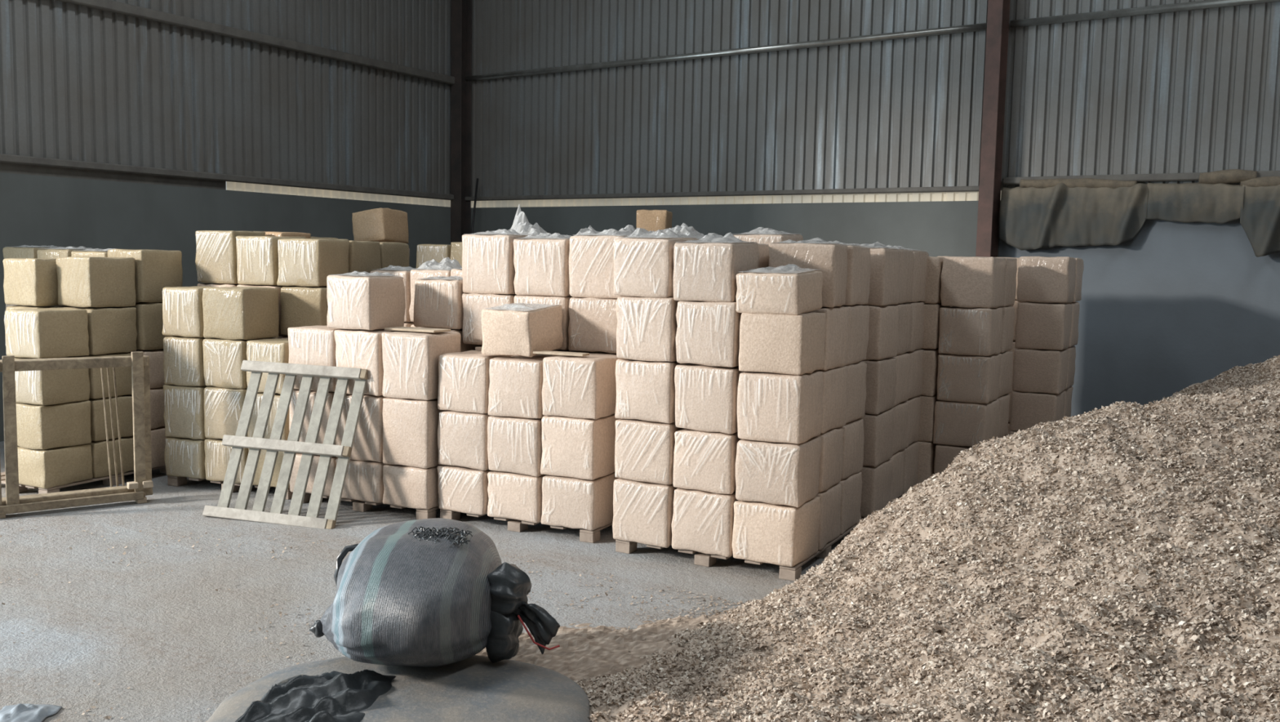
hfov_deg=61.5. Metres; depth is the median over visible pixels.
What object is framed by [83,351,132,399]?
bale
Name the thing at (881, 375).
bale
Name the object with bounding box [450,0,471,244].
steel column
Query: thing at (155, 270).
bale
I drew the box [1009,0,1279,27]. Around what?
trim
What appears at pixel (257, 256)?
bale
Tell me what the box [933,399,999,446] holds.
bale
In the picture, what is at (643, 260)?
bale
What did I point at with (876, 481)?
bale
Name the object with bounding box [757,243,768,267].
bale
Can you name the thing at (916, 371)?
bale
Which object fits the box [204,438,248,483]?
bale
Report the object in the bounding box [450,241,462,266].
bale
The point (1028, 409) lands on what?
bale
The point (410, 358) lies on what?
bale
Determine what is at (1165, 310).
wall
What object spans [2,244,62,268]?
bale
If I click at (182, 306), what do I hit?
bale
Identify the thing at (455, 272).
bale
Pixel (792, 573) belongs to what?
wooden pallet
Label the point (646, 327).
bale
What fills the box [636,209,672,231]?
bale
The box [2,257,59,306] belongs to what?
bale
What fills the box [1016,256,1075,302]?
bale
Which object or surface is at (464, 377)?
bale
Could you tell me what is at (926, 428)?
bale
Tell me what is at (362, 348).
bale
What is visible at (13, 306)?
bale
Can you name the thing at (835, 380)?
bale
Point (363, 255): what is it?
bale
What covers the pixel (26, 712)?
scrap
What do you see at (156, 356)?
bale
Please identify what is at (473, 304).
bale
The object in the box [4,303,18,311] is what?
bale
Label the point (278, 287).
bale
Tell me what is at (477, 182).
rod
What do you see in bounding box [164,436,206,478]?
bale
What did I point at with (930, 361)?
bale
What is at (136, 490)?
wooden frame
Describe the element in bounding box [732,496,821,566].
bale
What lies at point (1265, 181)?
roll
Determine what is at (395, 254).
bale
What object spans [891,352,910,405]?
bale
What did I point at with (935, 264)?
bale
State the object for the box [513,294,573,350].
bale
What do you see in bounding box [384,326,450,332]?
wooden lath
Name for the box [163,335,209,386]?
bale
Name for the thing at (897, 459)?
bale
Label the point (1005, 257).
bale
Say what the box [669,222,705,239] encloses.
plastic film
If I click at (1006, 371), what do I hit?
bale
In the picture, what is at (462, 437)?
bale
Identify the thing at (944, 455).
bale
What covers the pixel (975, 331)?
bale
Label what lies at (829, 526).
bale
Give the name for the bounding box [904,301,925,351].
bale
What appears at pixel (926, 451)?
bale
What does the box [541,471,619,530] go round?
bale
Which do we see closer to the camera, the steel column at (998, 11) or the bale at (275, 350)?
the bale at (275, 350)
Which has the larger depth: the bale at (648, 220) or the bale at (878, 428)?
the bale at (648, 220)
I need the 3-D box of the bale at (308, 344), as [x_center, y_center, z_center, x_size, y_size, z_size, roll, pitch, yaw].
[-2.271,-0.026,7.845,0.434,0.448,0.437,3,6,23]
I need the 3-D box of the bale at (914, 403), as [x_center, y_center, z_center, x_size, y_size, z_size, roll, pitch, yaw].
[1.946,0.450,8.378,0.419,0.358,0.454,4,6,28]
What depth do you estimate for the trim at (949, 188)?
12.65 m
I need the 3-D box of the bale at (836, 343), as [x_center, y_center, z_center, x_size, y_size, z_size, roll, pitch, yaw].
[1.036,-0.154,6.649,0.409,0.373,0.444,4,6,29]
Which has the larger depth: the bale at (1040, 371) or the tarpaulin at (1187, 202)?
the tarpaulin at (1187, 202)
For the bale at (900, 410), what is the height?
0.358 m
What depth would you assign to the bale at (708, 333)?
6.25 m
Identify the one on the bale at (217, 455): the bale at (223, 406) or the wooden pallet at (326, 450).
the bale at (223, 406)
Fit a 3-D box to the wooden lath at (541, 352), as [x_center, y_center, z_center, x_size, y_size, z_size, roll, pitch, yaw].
[-0.510,-0.049,6.951,0.362,0.016,0.102,3,6,23]
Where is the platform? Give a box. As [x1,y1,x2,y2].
[206,654,590,721]
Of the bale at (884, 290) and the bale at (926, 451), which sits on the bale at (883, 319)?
the bale at (884, 290)
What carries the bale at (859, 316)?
on the bale at (856, 372)
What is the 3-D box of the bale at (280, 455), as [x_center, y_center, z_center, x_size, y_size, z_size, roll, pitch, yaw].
[-2.687,0.752,8.137,0.377,0.336,0.427,3,6,19]
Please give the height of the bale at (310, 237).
0.408 m
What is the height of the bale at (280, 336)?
0.368 m
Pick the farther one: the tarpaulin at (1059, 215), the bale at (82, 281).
the tarpaulin at (1059, 215)
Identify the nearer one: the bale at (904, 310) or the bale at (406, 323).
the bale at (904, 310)
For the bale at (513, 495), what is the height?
0.306 m
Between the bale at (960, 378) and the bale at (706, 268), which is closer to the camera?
the bale at (706, 268)
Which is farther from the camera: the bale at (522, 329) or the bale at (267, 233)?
the bale at (267, 233)
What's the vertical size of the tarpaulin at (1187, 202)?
0.399 m
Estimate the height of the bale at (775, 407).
0.391 m
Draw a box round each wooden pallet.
[0,465,166,493]
[167,475,293,499]
[202,360,368,528]
[302,492,439,519]
[440,508,613,542]
[615,524,857,580]
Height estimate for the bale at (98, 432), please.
0.323 m
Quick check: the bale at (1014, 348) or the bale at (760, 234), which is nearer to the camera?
the bale at (760, 234)
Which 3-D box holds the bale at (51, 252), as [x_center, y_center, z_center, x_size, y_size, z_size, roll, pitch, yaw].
[-4.742,-0.743,9.002,0.411,0.435,0.410,4,6,25]
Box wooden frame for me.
[0,351,153,518]
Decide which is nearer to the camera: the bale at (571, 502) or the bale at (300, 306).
the bale at (571, 502)
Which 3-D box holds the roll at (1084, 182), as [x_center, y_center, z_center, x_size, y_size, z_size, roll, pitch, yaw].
[4.322,-1.745,10.627,1.088,0.127,0.125,5,6,33]
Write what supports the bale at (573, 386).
on the bale at (584, 448)
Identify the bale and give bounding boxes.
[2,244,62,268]
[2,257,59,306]
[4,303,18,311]
[4,305,73,333]
[4,307,88,358]
[14,355,90,404]
[16,400,91,448]
[17,443,93,488]
[36,246,102,258]
[55,256,136,306]
[57,306,137,355]
[71,248,115,257]
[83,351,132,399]
[86,435,133,477]
[88,394,133,440]
[107,248,182,302]
[126,302,169,350]
[128,348,165,388]
[150,386,164,428]
[151,426,166,467]
[162,285,229,337]
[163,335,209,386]
[163,384,208,439]
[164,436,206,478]
[195,230,265,284]
[196,283,248,287]
[202,286,279,339]
[202,337,278,388]
[204,386,247,439]
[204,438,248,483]
[235,235,306,284]
[236,284,293,334]
[246,337,288,394]
[247,392,289,439]
[248,448,289,488]
[262,231,311,238]
[272,334,288,338]
[276,238,349,286]
[280,285,328,335]
[287,325,339,391]
[288,388,335,454]
[289,452,337,496]
[310,236,337,239]
[326,271,405,329]
[333,328,399,395]
[335,393,386,462]
[335,457,386,502]
[348,240,381,272]
[351,208,408,243]
[370,265,415,321]
[378,241,409,268]
[382,330,461,399]
[382,396,445,468]
[382,463,441,509]
[404,321,413,326]
[408,257,462,322]
[413,275,464,328]
[416,244,451,268]
[426,327,482,351]
[436,464,492,514]
[437,350,513,413]
[437,409,490,470]
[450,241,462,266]
[450,267,462,276]
[462,228,536,293]
[462,293,517,344]
[475,346,482,351]
[481,302,563,357]
[487,415,542,476]
[487,470,546,522]
[488,355,550,417]
[513,232,571,296]
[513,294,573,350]
[533,349,579,355]
[540,413,618,479]
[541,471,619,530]
[542,353,622,419]
[568,225,595,235]
[568,228,632,298]
[568,297,617,353]
[577,351,626,359]
[612,477,677,547]
[613,224,654,235]
[613,227,697,297]
[614,359,685,423]
[614,418,684,484]
[615,295,680,361]
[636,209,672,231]
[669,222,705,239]
[671,487,737,556]
[672,428,742,493]
[673,232,759,302]
[674,363,744,433]
[675,300,742,367]
[732,226,803,244]
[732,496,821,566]
[735,263,822,315]
[735,435,821,506]
[737,370,823,444]
[738,311,826,374]
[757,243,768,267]
[768,237,847,307]
[810,306,849,369]
[814,366,848,433]
[815,482,841,550]
[817,426,844,492]
[827,240,871,305]
[839,471,862,533]
[840,417,864,479]
[841,304,869,364]
[842,360,866,422]
[853,241,900,306]
[859,304,898,359]
[860,459,892,517]
[861,357,897,414]
[861,408,893,466]
[886,244,914,303]
[888,448,905,502]
[891,302,911,355]
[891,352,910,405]
[891,401,908,454]
[897,245,928,302]
[903,441,919,493]
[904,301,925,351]
[904,395,920,447]
[906,349,924,399]
[916,440,937,483]
[917,394,938,441]
[919,347,940,395]
[920,256,943,303]
[921,302,946,349]
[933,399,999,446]
[933,444,973,474]
[937,353,1000,403]
[938,306,1003,355]
[940,256,1005,308]
[996,393,1009,437]
[998,305,1014,352]
[998,351,1013,396]
[1000,257,1017,306]
[1004,257,1018,299]
[1006,422,1011,435]
[1007,340,1017,378]
[1008,385,1013,422]
[1008,390,1065,431]
[1011,299,1017,340]
[1012,347,1067,394]
[1014,302,1072,350]
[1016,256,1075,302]
[1063,386,1073,417]
[1065,345,1075,389]
[1068,302,1079,346]
[1072,257,1084,302]
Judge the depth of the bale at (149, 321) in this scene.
8.46 m
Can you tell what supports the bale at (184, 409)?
on the bale at (183, 456)
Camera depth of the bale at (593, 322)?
7.23 m
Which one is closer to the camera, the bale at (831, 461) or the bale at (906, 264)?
the bale at (831, 461)
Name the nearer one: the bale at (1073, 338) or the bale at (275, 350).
the bale at (275, 350)
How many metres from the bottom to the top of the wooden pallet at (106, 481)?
0.082 m
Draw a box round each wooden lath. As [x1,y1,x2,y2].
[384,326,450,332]
[533,350,589,355]
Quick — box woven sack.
[309,517,559,666]
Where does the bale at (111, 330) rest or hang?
on the bale at (123, 374)
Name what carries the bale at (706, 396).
on the bale at (703, 460)
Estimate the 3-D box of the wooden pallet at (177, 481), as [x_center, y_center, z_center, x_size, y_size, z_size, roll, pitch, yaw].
[-2.910,0.906,8.700,1.152,0.082,1.222,3,6,21]
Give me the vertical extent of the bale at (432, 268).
0.515 m
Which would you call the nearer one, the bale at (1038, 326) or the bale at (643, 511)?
the bale at (643, 511)
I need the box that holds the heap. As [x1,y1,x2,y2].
[572,354,1279,721]
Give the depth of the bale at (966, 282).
8.16 m
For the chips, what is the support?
on the floor
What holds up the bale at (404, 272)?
on the bale
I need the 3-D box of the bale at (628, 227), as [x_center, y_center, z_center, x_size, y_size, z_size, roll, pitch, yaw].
[-0.029,-0.731,7.739,0.428,0.500,0.409,4,6,28]
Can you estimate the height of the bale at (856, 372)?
0.378 m
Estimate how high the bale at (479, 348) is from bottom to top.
0.378 m
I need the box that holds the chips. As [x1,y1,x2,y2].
[0,528,746,721]
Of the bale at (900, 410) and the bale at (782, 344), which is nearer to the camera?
the bale at (782, 344)
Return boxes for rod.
[471,177,478,233]
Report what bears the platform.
on the floor
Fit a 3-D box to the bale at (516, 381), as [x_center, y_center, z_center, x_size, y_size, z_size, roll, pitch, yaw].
[-0.749,0.166,7.204,0.416,0.383,0.419,4,6,25]
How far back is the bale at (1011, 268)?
8.59 m
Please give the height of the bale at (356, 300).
0.404 m
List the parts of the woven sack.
handle, red cord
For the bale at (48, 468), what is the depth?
7.85 m
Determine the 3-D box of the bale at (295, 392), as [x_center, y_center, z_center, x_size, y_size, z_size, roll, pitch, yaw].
[-2.281,0.429,7.889,0.434,0.463,0.442,4,6,26]
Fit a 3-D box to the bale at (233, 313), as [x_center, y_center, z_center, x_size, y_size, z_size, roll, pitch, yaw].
[-3.030,-0.369,8.175,0.405,0.385,0.429,3,6,20]
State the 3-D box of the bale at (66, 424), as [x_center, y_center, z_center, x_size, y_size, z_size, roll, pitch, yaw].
[-4.384,0.459,7.985,0.409,0.323,0.421,4,6,26]
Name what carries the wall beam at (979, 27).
attached to the wall at (1165, 310)
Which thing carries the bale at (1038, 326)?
on the bale at (1040, 371)
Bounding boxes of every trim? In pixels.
[0,153,453,199]
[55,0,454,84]
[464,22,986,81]
[464,186,978,200]
[1002,170,1279,184]
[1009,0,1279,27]
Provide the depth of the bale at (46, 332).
7.77 m
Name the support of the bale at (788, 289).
on the bale at (782, 344)
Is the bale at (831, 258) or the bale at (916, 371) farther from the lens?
the bale at (916, 371)
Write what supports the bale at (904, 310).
on the bale at (903, 362)
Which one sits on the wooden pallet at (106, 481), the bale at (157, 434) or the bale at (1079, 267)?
the bale at (157, 434)
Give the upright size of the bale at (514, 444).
0.373 m
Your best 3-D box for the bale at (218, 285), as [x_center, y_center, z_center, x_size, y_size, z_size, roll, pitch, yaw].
[-3.329,-0.439,8.785,0.399,0.385,0.416,3,6,21]
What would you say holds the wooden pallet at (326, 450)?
on the floor
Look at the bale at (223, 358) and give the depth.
8.01 m
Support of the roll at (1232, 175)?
on the tarpaulin at (1187, 202)
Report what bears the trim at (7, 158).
attached to the wall at (77, 82)
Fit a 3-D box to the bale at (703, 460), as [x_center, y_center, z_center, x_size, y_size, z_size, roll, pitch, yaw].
[0.460,0.579,6.520,0.401,0.355,0.445,4,6,28]
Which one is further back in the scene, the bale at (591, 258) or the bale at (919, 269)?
the bale at (919, 269)
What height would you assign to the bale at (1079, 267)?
0.383 m
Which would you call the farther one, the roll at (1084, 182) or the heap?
the roll at (1084, 182)
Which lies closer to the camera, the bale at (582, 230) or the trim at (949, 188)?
the bale at (582, 230)
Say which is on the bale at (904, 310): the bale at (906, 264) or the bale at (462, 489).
the bale at (906, 264)
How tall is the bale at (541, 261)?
0.451 m
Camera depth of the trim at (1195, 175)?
10.31 m
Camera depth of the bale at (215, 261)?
8.55 m
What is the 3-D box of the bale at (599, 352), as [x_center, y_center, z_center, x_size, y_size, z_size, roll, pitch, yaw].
[-0.231,0.122,7.441,0.427,0.378,0.413,4,6,26]
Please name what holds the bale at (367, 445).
on the bale at (363, 482)
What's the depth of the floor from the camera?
5.83 m
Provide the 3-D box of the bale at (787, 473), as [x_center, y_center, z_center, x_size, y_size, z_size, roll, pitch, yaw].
[0.817,0.627,6.330,0.415,0.358,0.450,4,6,26]
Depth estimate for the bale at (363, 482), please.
7.53 m
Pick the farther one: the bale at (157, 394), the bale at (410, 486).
the bale at (157, 394)
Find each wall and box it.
[0,0,451,441]
[471,0,1279,417]
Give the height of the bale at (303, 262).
0.380 m
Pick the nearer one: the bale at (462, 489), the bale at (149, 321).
the bale at (462, 489)
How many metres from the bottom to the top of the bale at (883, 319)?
0.368 m
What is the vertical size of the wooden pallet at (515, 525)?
0.082 m
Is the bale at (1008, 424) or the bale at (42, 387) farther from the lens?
the bale at (1008, 424)
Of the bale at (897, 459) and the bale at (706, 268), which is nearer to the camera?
the bale at (706, 268)
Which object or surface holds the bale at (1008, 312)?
on the bale at (1006, 371)
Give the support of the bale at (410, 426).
on the bale at (410, 486)
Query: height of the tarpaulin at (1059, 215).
0.672 m
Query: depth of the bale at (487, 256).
7.56 m
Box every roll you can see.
[1019,177,1137,188]
[1199,168,1257,183]
[1240,176,1279,186]
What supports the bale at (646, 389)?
on the bale at (644, 450)
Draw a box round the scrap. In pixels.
[0,702,62,721]
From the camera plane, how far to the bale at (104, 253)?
8.64 m
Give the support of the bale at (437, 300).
on the bale
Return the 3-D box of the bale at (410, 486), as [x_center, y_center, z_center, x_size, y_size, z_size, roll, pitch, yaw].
[-1.535,0.851,7.577,0.402,0.286,0.430,4,6,25]
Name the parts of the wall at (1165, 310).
limewashed panel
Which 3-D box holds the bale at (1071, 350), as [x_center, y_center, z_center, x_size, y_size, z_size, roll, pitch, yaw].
[3.638,0.041,9.556,0.394,0.363,0.434,4,6,30]
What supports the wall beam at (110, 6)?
attached to the wall at (77, 82)
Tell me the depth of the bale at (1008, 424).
9.57 m
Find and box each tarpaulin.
[998,182,1148,250]
[1144,182,1244,223]
[1240,184,1279,257]
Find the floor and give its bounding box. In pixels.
[0,440,844,721]
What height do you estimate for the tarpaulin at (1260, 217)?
0.690 m
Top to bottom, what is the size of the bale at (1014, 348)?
0.363 m
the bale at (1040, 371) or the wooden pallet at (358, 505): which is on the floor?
the wooden pallet at (358, 505)
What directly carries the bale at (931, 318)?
on the bale at (930, 361)
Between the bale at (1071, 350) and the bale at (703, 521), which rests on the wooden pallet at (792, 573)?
the bale at (703, 521)
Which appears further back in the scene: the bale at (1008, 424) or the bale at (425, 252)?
the bale at (425, 252)
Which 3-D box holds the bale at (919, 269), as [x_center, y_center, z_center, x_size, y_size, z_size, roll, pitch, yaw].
[1.966,-0.674,8.272,0.422,0.426,0.458,4,6,28]
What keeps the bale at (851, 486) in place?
on the wooden pallet at (792, 573)
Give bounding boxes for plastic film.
[510,204,546,235]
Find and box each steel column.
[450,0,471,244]
[975,0,1010,257]
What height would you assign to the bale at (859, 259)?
0.413 m
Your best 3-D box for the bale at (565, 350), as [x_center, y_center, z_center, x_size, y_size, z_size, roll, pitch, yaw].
[-0.618,0.097,7.630,0.436,0.378,0.412,4,6,26]
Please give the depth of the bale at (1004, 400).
8.69 m
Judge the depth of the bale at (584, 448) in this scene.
6.88 m
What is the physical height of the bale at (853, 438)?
0.358 m
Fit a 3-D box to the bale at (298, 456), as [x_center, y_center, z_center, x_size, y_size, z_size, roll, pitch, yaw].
[-2.286,0.804,7.926,0.429,0.286,0.429,3,6,23]
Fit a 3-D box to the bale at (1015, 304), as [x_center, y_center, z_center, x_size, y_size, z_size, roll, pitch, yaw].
[3.289,-0.379,9.723,0.392,0.363,0.432,4,6,30]
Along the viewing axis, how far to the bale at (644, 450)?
6.51 m
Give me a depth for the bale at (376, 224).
10.39 m
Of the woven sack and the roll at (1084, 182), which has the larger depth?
the roll at (1084, 182)
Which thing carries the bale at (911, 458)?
on the wooden pallet
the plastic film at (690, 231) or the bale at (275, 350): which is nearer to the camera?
the plastic film at (690, 231)
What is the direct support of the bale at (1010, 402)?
on the bale at (1008, 424)
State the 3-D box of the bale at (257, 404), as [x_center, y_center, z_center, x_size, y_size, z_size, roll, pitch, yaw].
[-2.680,0.405,8.101,0.398,0.358,0.451,3,6,22]
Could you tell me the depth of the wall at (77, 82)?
11.75 m
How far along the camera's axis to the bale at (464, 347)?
7.83 m
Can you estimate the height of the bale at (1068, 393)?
0.338 m
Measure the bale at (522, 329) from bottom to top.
0.346 m

